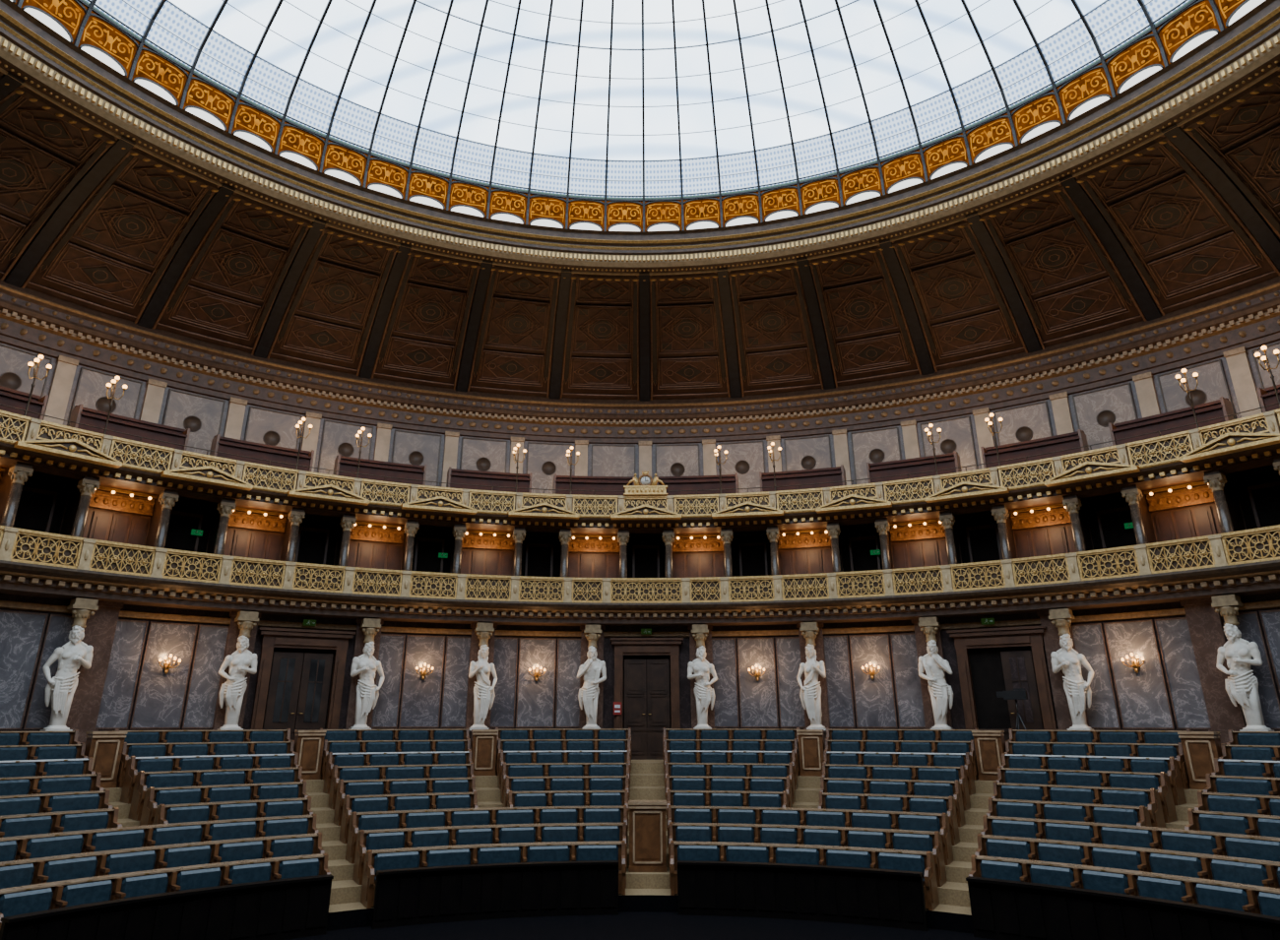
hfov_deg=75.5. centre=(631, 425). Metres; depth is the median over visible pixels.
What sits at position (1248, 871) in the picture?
bench
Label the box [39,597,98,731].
statue
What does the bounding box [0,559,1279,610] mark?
trim
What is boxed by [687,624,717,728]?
statue
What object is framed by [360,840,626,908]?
bench
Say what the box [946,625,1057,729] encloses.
door
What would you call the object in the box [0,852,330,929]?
bench
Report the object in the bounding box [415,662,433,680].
wall sconce
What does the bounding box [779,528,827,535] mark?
light
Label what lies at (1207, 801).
bench
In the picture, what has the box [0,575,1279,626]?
trim
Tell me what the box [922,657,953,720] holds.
drapery
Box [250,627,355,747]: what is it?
door
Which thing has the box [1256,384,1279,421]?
bench
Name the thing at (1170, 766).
bench
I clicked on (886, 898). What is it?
partition wall
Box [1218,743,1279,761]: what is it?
bench
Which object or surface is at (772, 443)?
lamp post
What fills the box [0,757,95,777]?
bench
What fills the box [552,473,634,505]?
bench
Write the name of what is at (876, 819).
bench
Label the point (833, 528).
column
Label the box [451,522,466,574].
column
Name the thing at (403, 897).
partition wall
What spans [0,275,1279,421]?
trim
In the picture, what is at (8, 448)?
trim
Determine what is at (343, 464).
bench
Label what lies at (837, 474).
bench
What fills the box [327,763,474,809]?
bench
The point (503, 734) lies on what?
bench
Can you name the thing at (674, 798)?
bench
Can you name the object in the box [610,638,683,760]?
door
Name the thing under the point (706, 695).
drapery
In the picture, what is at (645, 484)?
clock
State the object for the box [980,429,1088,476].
bench
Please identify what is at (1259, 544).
balustrade
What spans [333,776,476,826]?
bench
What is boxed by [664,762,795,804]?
bench
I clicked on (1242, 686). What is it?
drapery
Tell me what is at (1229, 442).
pediment
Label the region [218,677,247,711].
drapery
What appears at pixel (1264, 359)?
lamp post
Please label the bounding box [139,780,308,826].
bench
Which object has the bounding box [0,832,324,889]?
bench
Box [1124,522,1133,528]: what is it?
exit sign
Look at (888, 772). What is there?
bench
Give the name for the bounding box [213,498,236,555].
column
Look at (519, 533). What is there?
column
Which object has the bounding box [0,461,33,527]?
column
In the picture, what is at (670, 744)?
bench
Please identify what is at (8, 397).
bench
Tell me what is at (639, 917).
floor
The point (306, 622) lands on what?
exit sign
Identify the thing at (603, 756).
bench
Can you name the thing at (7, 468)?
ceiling
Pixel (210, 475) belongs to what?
pediment
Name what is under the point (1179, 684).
wall
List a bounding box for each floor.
[0,439,1171,516]
[286,895,992,939]
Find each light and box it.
[97,486,157,500]
[232,507,287,517]
[353,521,404,529]
[465,530,512,536]
[571,534,617,539]
[674,534,720,539]
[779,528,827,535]
[889,518,941,527]
[1009,504,1065,514]
[1143,481,1208,495]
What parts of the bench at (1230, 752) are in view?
panel, bench frame, rail, armrest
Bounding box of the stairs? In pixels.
[103,760,1203,915]
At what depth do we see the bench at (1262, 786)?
14.15 m
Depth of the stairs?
15.70 m
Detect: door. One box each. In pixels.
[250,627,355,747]
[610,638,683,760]
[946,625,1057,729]
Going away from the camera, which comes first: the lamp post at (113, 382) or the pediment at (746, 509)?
the lamp post at (113, 382)
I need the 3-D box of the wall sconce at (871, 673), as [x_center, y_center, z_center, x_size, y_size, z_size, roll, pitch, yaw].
[6.291,6.448,21.708,0.470,0.435,0.240,-8,-21,20]
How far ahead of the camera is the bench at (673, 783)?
17.89 m
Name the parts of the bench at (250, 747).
panel, armrest, bench frame, rail, armrest, armrest, panel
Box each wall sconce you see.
[158,653,181,674]
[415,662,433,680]
[528,664,545,681]
[748,664,765,681]
[861,662,880,679]
[1121,652,1144,673]
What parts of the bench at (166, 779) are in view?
panel, armrest, rail, bench frame, armrest, panel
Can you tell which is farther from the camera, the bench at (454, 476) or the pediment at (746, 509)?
the bench at (454, 476)
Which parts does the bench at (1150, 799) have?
panel, armrest, rail, bench frame, armrest, panel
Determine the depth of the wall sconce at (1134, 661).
18.73 m
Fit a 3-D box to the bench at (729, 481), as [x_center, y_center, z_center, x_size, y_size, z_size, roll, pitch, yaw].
[2.022,2.027,25.464,2.554,1.090,0.640,-2,-20,6]
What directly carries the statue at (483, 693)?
attached to the wall at (1179, 684)
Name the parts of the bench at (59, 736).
armrest, rail, bench frame, panel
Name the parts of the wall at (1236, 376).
marble panel, panel frame, panel frame, marble panel, marble panel, panel frame, panel frame, marble panel, panel frame, marble panel, marble panel, panel frame, panel frame, marble panel, marble panel, panel frame, marble panel, panel frame, marble panel, panel frame, panel frame, marble panel, marble panel, panel frame, marble panel, panel frame, marble panel, panel frame, marble panel, panel frame, marble panel, panel frame, marble panel, panel frame, panel frame, marble panel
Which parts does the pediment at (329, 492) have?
cornice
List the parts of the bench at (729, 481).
backrest, panel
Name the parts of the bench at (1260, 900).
panel, armrest, armrest, rail, armrest, armrest, armrest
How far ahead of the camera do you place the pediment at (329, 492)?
21.56 m
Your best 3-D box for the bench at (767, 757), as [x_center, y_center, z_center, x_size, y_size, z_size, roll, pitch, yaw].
[2.275,7.982,19.209,3.089,0.820,0.706,-3,-20,8]
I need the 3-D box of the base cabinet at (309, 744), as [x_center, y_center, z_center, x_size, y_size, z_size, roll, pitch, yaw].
[-7.206,7.329,18.401,0.600,1.025,0.470,11,-22,-28]
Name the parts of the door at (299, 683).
pane, pane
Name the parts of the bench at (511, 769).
panel, armrest, rail, bench frame, armrest, panel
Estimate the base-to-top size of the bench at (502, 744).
0.820 m
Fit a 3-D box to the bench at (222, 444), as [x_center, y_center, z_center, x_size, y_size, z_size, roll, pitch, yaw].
[-10.059,0.980,22.539,2.554,1.090,0.640,13,-24,-33]
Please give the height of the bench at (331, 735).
0.820 m
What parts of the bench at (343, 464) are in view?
panel, backrest, panel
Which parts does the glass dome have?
scallop pane, scallop pane, scallop pane, scallop pane, scallop pane, scallop pane, scallop pane, scallop pane, scallop pane, scallop pane, scallop pane, scallop pane, scallop pane, scallop pane, milk glass, scallop pane, scallop pane, scallop pane, scallop pane, scallop pane, scallop pane, scallop pane, scallop pane, scallop pane, scallop pane, scallop pane, scallop pane, scallop pane, scallop pane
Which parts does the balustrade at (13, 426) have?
lattice panel, post, lattice panel, post, lattice panel, post, lattice panel, post, lattice panel, post, lattice panel, post, lattice panel, post, lattice panel, post, lattice panel, post, lattice panel, post, lattice panel, post, lattice panel, post, lattice panel, post, lattice panel, post, lattice panel, post, lattice panel, post, lattice panel, post, lattice panel, post, lattice panel, post, lattice panel, post, lattice panel, post, lattice panel, post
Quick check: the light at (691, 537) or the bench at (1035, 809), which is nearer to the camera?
the bench at (1035, 809)
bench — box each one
[0,385,48,430]
[0,729,80,745]
[0,742,87,761]
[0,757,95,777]
[0,772,103,796]
[0,788,112,816]
[0,807,122,837]
[0,814,318,862]
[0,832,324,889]
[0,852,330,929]
[69,404,190,458]
[112,728,291,743]
[116,740,294,787]
[120,752,299,804]
[128,766,303,821]
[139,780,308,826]
[153,796,313,825]
[209,434,314,481]
[318,727,469,741]
[320,738,470,779]
[322,750,472,794]
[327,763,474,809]
[332,453,426,494]
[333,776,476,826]
[339,791,478,844]
[345,805,627,864]
[352,822,627,885]
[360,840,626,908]
[446,466,532,499]
[495,727,631,761]
[495,738,631,775]
[497,749,630,789]
[500,762,630,804]
[503,774,629,812]
[507,789,628,829]
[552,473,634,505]
[656,472,739,505]
[662,727,800,758]
[663,738,800,776]
[664,749,797,789]
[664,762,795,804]
[665,774,792,812]
[666,789,788,829]
[667,805,953,865]
[668,822,946,887]
[669,840,939,910]
[759,464,846,498]
[818,791,959,845]
[820,776,965,828]
[821,763,970,811]
[823,750,975,795]
[825,738,978,780]
[826,727,979,741]
[866,450,961,492]
[968,854,1279,917]
[974,833,1279,889]
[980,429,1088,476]
[980,815,1279,862]
[986,797,1151,827]
[991,781,1165,828]
[996,767,1177,823]
[1000,753,1186,805]
[1004,740,1190,789]
[1008,728,1193,744]
[1108,396,1233,452]
[1184,808,1279,837]
[1194,790,1279,816]
[1203,773,1279,796]
[1211,758,1279,777]
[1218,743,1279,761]
[1226,729,1279,745]
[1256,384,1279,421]
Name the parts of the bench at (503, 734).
rail, bench frame, armrest, panel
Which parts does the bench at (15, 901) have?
armrest, armrest, rail, bench frame, armrest, armrest, armrest, panel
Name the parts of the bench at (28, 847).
armrest, armrest, armrest, rail, armrest, armrest, panel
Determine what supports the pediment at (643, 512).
attached to the wall at (47, 503)
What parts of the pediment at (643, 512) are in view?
cornice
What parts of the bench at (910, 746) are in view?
panel, armrest, armrest, bench frame, rail, armrest, panel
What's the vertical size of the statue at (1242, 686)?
3.330 m
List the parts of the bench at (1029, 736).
panel, armrest, bench frame, rail, armrest, armrest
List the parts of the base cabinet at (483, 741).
panel moulding, panel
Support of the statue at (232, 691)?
attached to the wall at (1179, 684)
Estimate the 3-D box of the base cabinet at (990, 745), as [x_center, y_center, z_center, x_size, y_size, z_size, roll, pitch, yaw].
[7.892,7.240,18.152,0.600,1.025,0.470,-12,-23,30]
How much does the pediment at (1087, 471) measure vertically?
0.400 m
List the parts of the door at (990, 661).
pane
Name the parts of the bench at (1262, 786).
panel, rail, bench frame, armrest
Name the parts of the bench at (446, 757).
panel, armrest, rail, bench frame, armrest, armrest, panel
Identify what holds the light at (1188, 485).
attached to the ceiling at (7, 468)
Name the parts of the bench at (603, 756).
panel, armrest, rail, bench frame, armrest, armrest, panel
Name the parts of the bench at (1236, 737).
panel, bench frame, rail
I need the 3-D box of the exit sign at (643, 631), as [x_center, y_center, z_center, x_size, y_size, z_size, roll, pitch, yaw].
[0.413,5.763,23.097,0.300,0.150,0.067,0,-20,1]
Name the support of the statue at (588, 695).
attached to the wall at (1179, 684)
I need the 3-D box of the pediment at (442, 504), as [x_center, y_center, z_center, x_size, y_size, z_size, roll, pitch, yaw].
[-5.275,2.170,22.791,2.060,0.400,0.260,7,-21,-18]
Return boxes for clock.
[623,470,667,495]
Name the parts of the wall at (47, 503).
door frame, wall panel, door frame, wall panel, door frame, wall panel, door frame, wall panel, door frame, wall panel, door frame, wall panel, door frame, wall panel, door frame, wall panel, door frame, wall panel, door frame, wall panel, door frame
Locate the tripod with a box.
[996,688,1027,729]
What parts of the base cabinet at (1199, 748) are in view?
panel moulding, panel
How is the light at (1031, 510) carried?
attached to the ceiling at (7, 468)
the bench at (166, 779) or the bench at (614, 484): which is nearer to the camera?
the bench at (166, 779)
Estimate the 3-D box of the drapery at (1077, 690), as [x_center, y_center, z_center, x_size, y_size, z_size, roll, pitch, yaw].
[10.296,6.246,19.036,0.568,0.913,0.437,-15,-24,35]
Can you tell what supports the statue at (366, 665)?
attached to the wall at (1179, 684)
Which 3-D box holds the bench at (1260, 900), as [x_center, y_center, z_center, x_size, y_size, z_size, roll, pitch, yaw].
[7.204,6.905,11.927,0.886,0.820,4.712,17,-26,-40]
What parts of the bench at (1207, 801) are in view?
panel, bench frame, rail, armrest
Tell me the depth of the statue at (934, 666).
20.69 m
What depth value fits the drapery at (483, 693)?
21.79 m
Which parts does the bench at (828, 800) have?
panel, armrest, rail, bench frame, armrest, panel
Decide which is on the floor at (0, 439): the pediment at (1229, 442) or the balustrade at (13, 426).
the balustrade at (13, 426)
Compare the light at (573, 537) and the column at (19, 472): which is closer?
the column at (19, 472)
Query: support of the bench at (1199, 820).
on the stairs
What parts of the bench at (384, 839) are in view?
panel, armrest, armrest, bench frame, rail, armrest, armrest, armrest, panel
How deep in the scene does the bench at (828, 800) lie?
16.24 m
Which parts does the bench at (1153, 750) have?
panel, armrest, armrest, bench frame, rail, armrest, panel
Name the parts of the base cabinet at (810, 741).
panel moulding, panel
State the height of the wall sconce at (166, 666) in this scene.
0.435 m
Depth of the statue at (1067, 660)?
19.15 m
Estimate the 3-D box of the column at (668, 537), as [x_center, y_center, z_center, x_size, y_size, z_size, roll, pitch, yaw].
[1.073,4.085,23.758,0.370,2.185,0.415,-1,-20,3]
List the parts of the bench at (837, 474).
panel, backrest, panel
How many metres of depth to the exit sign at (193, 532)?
21.05 m
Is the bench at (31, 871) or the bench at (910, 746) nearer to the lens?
the bench at (31, 871)
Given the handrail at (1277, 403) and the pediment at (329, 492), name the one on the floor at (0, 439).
the handrail at (1277, 403)
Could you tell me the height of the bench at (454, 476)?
1.090 m
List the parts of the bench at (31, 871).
armrest, armrest, rail, armrest, armrest, armrest, panel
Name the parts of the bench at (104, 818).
armrest, rail, bench frame, armrest, panel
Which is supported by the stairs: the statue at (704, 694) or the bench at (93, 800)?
the bench at (93, 800)
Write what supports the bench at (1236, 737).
on the stairs
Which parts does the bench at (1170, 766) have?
panel, armrest, armrest, rail, bench frame, armrest, panel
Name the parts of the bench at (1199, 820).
panel, bench frame, rail, armrest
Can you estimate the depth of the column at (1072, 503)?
20.19 m
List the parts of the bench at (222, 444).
panel, backrest, panel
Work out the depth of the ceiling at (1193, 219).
22.93 m
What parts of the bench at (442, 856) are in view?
panel, armrest, armrest, rail, armrest, armrest, panel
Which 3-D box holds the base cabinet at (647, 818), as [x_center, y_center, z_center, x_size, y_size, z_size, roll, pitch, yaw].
[0.306,7.846,15.824,0.740,1.195,0.470,0,-20,1]
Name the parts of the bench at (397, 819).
panel, armrest, armrest, rail, bench frame, armrest, armrest, armrest, panel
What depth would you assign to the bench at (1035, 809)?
14.67 m
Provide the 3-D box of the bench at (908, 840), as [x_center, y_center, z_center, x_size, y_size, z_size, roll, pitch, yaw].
[3.086,7.810,15.168,4.996,0.820,0.906,-6,-20,16]
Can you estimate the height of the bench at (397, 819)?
0.820 m
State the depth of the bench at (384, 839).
15.41 m
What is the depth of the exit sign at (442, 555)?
23.96 m
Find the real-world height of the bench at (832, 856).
0.820 m
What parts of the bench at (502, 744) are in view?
panel, armrest, rail, bench frame, armrest, panel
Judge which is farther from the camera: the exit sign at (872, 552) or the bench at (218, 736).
the exit sign at (872, 552)
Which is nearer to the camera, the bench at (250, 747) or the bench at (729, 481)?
the bench at (250, 747)
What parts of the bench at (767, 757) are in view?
panel, armrest, rail, armrest, bench frame, armrest, panel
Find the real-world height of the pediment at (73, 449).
0.400 m
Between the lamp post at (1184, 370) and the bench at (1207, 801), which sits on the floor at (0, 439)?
the lamp post at (1184, 370)
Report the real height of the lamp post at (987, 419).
2.305 m
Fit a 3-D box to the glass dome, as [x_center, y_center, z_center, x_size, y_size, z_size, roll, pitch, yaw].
[0.122,-12.907,12.055,26.096,6.630,26.096,18,-26,-41]
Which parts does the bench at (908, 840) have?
panel, armrest, armrest, armrest, bench frame, rail, armrest, armrest, panel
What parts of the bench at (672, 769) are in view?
panel, armrest, rail, bench frame, armrest, panel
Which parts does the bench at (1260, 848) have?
panel, armrest, armrest, bench frame, rail, armrest, armrest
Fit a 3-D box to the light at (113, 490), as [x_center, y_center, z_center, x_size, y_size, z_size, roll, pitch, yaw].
[-12.189,1.619,19.812,0.088,0.132,1.500,-18,-27,42]
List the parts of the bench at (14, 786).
armrest, rail, bench frame, panel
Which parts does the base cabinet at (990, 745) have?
panel moulding, panel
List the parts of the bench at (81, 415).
panel, backrest, panel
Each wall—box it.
[0,340,1279,494]
[0,465,1279,596]
[0,592,1279,744]
[0,874,333,939]
[371,860,618,929]
[677,860,928,931]
[965,876,1279,939]
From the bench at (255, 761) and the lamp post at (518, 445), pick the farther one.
the lamp post at (518, 445)
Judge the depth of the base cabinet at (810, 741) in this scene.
19.49 m
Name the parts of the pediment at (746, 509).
cornice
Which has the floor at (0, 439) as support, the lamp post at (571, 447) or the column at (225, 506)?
the lamp post at (571, 447)
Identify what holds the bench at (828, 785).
on the stairs
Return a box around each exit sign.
[191,529,202,535]
[303,619,316,626]
[438,553,447,558]
[640,629,651,635]
[870,549,880,555]
[980,618,994,625]
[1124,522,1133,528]
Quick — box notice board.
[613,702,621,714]
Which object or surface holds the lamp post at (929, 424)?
on the floor at (0, 439)
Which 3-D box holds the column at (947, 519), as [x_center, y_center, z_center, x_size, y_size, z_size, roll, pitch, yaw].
[8.404,3.357,21.724,0.370,2.185,0.415,-11,-22,28]
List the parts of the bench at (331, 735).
armrest, rail, armrest, bench frame, armrest, panel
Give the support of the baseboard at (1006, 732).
attached to the wall at (1179, 684)
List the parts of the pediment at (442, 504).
cornice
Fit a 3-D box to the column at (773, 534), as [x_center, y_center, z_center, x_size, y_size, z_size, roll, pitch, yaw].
[4.046,3.938,23.345,0.370,2.185,0.415,-5,-20,13]
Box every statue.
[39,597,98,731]
[217,611,258,729]
[348,618,384,729]
[468,622,497,750]
[576,625,606,728]
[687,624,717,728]
[796,622,826,750]
[918,617,953,729]
[1048,608,1093,730]
[1211,594,1274,731]
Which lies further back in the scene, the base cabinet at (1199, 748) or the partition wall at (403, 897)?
the base cabinet at (1199, 748)
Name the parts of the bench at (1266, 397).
panel, backrest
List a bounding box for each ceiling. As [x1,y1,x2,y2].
[0,64,1279,401]
[0,455,1278,538]
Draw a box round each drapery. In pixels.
[44,672,79,717]
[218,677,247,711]
[356,680,379,717]
[473,664,495,723]
[577,662,601,720]
[693,682,715,712]
[799,664,822,723]
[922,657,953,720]
[1062,676,1091,717]
[1224,670,1258,709]
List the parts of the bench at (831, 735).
panel, armrest, bench frame, armrest, rail, armrest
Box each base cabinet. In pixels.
[84,731,127,788]
[293,729,326,780]
[471,729,498,775]
[628,800,667,872]
[796,729,824,776]
[971,730,1006,780]
[1177,731,1222,789]
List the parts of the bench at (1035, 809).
panel, armrest, bench frame, rail, armrest, panel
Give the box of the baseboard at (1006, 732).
[0,727,1279,760]
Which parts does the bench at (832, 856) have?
panel, armrest, armrest, rail, armrest, armrest, panel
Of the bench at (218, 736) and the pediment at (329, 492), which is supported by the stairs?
the bench at (218, 736)
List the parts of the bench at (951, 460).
panel, backrest, panel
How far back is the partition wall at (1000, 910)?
11.84 m
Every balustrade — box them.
[0,408,1279,515]
[0,524,1279,602]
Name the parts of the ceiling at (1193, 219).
coffer moulding, coffer moulding, coffer moulding, coffer moulding, coffer moulding, coffer moulding, coffer moulding, coffer moulding, coffer moulding, coffer moulding, coffer moulding, coffer moulding, coffer moulding, coffer moulding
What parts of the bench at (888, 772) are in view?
panel, armrest, bench frame, rail, armrest, panel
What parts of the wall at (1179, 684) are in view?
marble panel, panel frame, panel frame, marble panel, marble panel, panel frame, panel frame, marble panel, panel frame, marble panel, marble panel, panel frame, marble panel, panel frame, marble panel, panel frame, marble panel, panel frame, marble panel, panel frame, panel frame, marble panel, marble panel, panel frame, marble panel, panel frame, panel frame, marble panel, marble panel, panel frame, marble panel, panel frame, panel frame, marble panel, marble panel, panel frame, marble panel, panel frame, panel frame, marble panel, panel frame, marble panel, panel frame, marble panel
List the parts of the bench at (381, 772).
panel, armrest, rail, bench frame, armrest, panel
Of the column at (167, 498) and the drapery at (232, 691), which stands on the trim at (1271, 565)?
the column at (167, 498)
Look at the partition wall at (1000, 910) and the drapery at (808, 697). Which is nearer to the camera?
the partition wall at (1000, 910)
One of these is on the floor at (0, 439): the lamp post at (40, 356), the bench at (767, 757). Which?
the lamp post at (40, 356)
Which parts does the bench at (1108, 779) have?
panel, armrest, rail, bench frame, armrest, panel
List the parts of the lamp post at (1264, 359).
arm, arm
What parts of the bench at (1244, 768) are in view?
panel, bench frame, rail, armrest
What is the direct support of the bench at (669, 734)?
on the stairs
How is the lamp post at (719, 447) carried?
on the floor at (0, 439)
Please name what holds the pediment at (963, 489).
attached to the wall at (47, 503)
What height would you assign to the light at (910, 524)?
0.132 m
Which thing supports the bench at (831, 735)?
on the stairs
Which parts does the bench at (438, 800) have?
panel, armrest, bench frame, rail, armrest, panel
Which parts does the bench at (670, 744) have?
panel, rail, armrest, bench frame, armrest, panel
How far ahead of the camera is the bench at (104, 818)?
13.16 m
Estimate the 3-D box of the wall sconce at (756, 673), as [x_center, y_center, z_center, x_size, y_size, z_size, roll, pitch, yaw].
[3.406,6.734,22.509,0.470,0.435,0.240,-4,-20,11]
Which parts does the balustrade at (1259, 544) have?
lattice panel, lattice panel, lattice panel, lattice panel, lattice panel, lattice panel, lattice panel, post, lattice panel, post, lattice panel, post, lattice panel, post, lattice panel, post, rail, lattice panel, post, lattice panel, post, lattice panel, post, lattice panel, post, lattice panel, post, lattice panel, lattice panel, lattice panel, lattice panel, lattice panel, lattice panel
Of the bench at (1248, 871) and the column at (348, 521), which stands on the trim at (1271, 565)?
the column at (348, 521)
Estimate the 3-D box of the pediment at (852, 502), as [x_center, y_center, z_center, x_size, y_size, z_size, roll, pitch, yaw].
[6.046,2.103,22.605,2.060,0.400,0.260,-8,-21,20]
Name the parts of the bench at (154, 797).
panel, armrest, rail, bench frame, armrest, panel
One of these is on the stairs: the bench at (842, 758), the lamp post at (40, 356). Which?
the bench at (842, 758)
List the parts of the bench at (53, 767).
armrest, rail, bench frame, panel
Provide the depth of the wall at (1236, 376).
24.80 m
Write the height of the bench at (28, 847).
0.820 m
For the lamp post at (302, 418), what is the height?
2.305 m
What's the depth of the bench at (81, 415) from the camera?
20.54 m
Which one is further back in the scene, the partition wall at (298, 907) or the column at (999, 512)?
the column at (999, 512)
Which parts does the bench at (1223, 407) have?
panel, backrest, panel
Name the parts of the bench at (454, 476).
panel, backrest, panel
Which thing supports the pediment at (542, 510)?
attached to the wall at (47, 503)
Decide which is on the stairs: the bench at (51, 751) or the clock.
the bench at (51, 751)
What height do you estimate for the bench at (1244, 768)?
0.820 m
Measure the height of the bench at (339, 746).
0.820 m
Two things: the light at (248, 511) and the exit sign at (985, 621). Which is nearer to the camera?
the exit sign at (985, 621)
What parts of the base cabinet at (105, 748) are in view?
panel, panel moulding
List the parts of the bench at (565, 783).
panel, armrest, rail, bench frame, armrest, panel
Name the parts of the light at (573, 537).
rail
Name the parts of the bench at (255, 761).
panel, armrest, rail, bench frame, armrest, armrest, panel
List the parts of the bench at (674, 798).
panel, armrest, rail, bench frame, armrest, panel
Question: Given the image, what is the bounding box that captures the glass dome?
[10,0,1265,232]
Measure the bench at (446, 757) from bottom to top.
0.820 m
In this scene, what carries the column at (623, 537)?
on the trim at (1271, 565)
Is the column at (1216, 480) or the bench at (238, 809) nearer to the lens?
the bench at (238, 809)
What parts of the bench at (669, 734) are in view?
panel, rail, bench frame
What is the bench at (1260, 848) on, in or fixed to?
on the stairs
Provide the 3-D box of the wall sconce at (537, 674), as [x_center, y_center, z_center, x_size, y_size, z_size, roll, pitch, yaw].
[-2.585,6.769,22.607,0.470,0.435,0.240,3,-20,-9]
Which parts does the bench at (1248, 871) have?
panel, armrest, armrest, rail, armrest, armrest, armrest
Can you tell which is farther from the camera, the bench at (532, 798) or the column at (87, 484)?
the column at (87, 484)
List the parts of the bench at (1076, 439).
panel, backrest, panel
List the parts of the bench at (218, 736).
armrest, armrest, rail, bench frame, armrest, panel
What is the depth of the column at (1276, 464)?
17.43 m
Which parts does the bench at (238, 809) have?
panel, armrest, rail, bench frame, armrest, panel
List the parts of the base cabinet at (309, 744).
panel moulding, panel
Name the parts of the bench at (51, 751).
armrest, rail, bench frame, panel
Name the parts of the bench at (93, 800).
armrest, rail, bench frame, panel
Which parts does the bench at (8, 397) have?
backrest, panel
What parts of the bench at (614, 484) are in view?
panel, backrest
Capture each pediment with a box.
[12,439,123,468]
[159,465,254,491]
[286,484,370,506]
[400,496,477,514]
[507,502,580,519]
[609,504,682,519]
[710,501,784,518]
[815,494,893,513]
[923,481,1009,503]
[1043,461,1140,487]
[1178,432,1279,462]
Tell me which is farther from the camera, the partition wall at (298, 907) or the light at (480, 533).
the light at (480, 533)
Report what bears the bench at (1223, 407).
on the floor at (0, 439)
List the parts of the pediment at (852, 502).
cornice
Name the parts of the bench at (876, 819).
panel, armrest, armrest, armrest, rail, bench frame, armrest, armrest, panel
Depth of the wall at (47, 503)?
22.42 m
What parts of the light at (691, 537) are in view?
rail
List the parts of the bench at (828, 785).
panel, armrest, rail, bench frame, armrest, panel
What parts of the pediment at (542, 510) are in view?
cornice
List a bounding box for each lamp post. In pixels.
[24,354,51,416]
[103,376,127,434]
[295,417,312,469]
[355,427,371,478]
[512,444,526,510]
[566,446,579,494]
[713,446,727,494]
[767,442,781,507]
[924,423,941,475]
[984,413,1002,466]
[1175,368,1199,428]
[1254,345,1279,408]
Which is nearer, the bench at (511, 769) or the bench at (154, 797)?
the bench at (154, 797)
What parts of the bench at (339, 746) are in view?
panel, armrest, rail, bench frame, armrest, armrest, panel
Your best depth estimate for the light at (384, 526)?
23.18 m
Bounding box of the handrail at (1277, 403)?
[0,402,1279,495]
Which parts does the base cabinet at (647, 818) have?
panel, panel moulding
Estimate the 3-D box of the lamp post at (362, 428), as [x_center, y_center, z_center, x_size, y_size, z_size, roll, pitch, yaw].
[-7.565,1.141,23.071,0.405,2.305,0.446,10,-22,-25]
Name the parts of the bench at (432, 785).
panel, armrest, rail, bench frame, armrest, panel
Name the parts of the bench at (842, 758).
panel, armrest, armrest, rail, bench frame, armrest, panel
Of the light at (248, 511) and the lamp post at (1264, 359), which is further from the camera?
the light at (248, 511)
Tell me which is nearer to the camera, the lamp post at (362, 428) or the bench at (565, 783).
the bench at (565, 783)
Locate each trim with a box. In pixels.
[0,0,1279,281]
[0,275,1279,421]
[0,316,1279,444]
[0,442,1279,533]
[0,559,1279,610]
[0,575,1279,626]
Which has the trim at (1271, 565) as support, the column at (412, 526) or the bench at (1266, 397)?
the column at (412, 526)
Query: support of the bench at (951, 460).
on the floor at (0, 439)
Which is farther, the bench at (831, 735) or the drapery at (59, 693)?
the bench at (831, 735)
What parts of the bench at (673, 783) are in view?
panel, armrest, rail, bench frame, armrest, panel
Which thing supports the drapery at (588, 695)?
hanging from the statue at (588, 695)
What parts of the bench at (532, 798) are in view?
panel, armrest, rail, bench frame, armrest, panel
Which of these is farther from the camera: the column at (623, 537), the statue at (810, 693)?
the column at (623, 537)
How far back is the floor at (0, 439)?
23.46 m
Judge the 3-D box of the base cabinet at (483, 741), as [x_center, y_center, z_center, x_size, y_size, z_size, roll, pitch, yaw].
[-3.545,7.830,19.800,0.600,1.025,0.470,5,-20,-14]
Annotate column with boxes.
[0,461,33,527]
[70,474,100,537]
[153,489,179,548]
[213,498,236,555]
[285,507,305,562]
[338,513,356,567]
[403,519,419,571]
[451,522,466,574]
[512,526,525,575]
[558,528,572,599]
[617,529,630,577]
[661,528,674,577]
[720,527,733,599]
[766,525,779,575]
[826,521,841,573]
[874,517,891,570]
[939,511,958,565]
[991,504,1012,560]
[1062,494,1086,552]
[1121,484,1148,544]
[1203,469,1234,533]
[1272,456,1279,474]

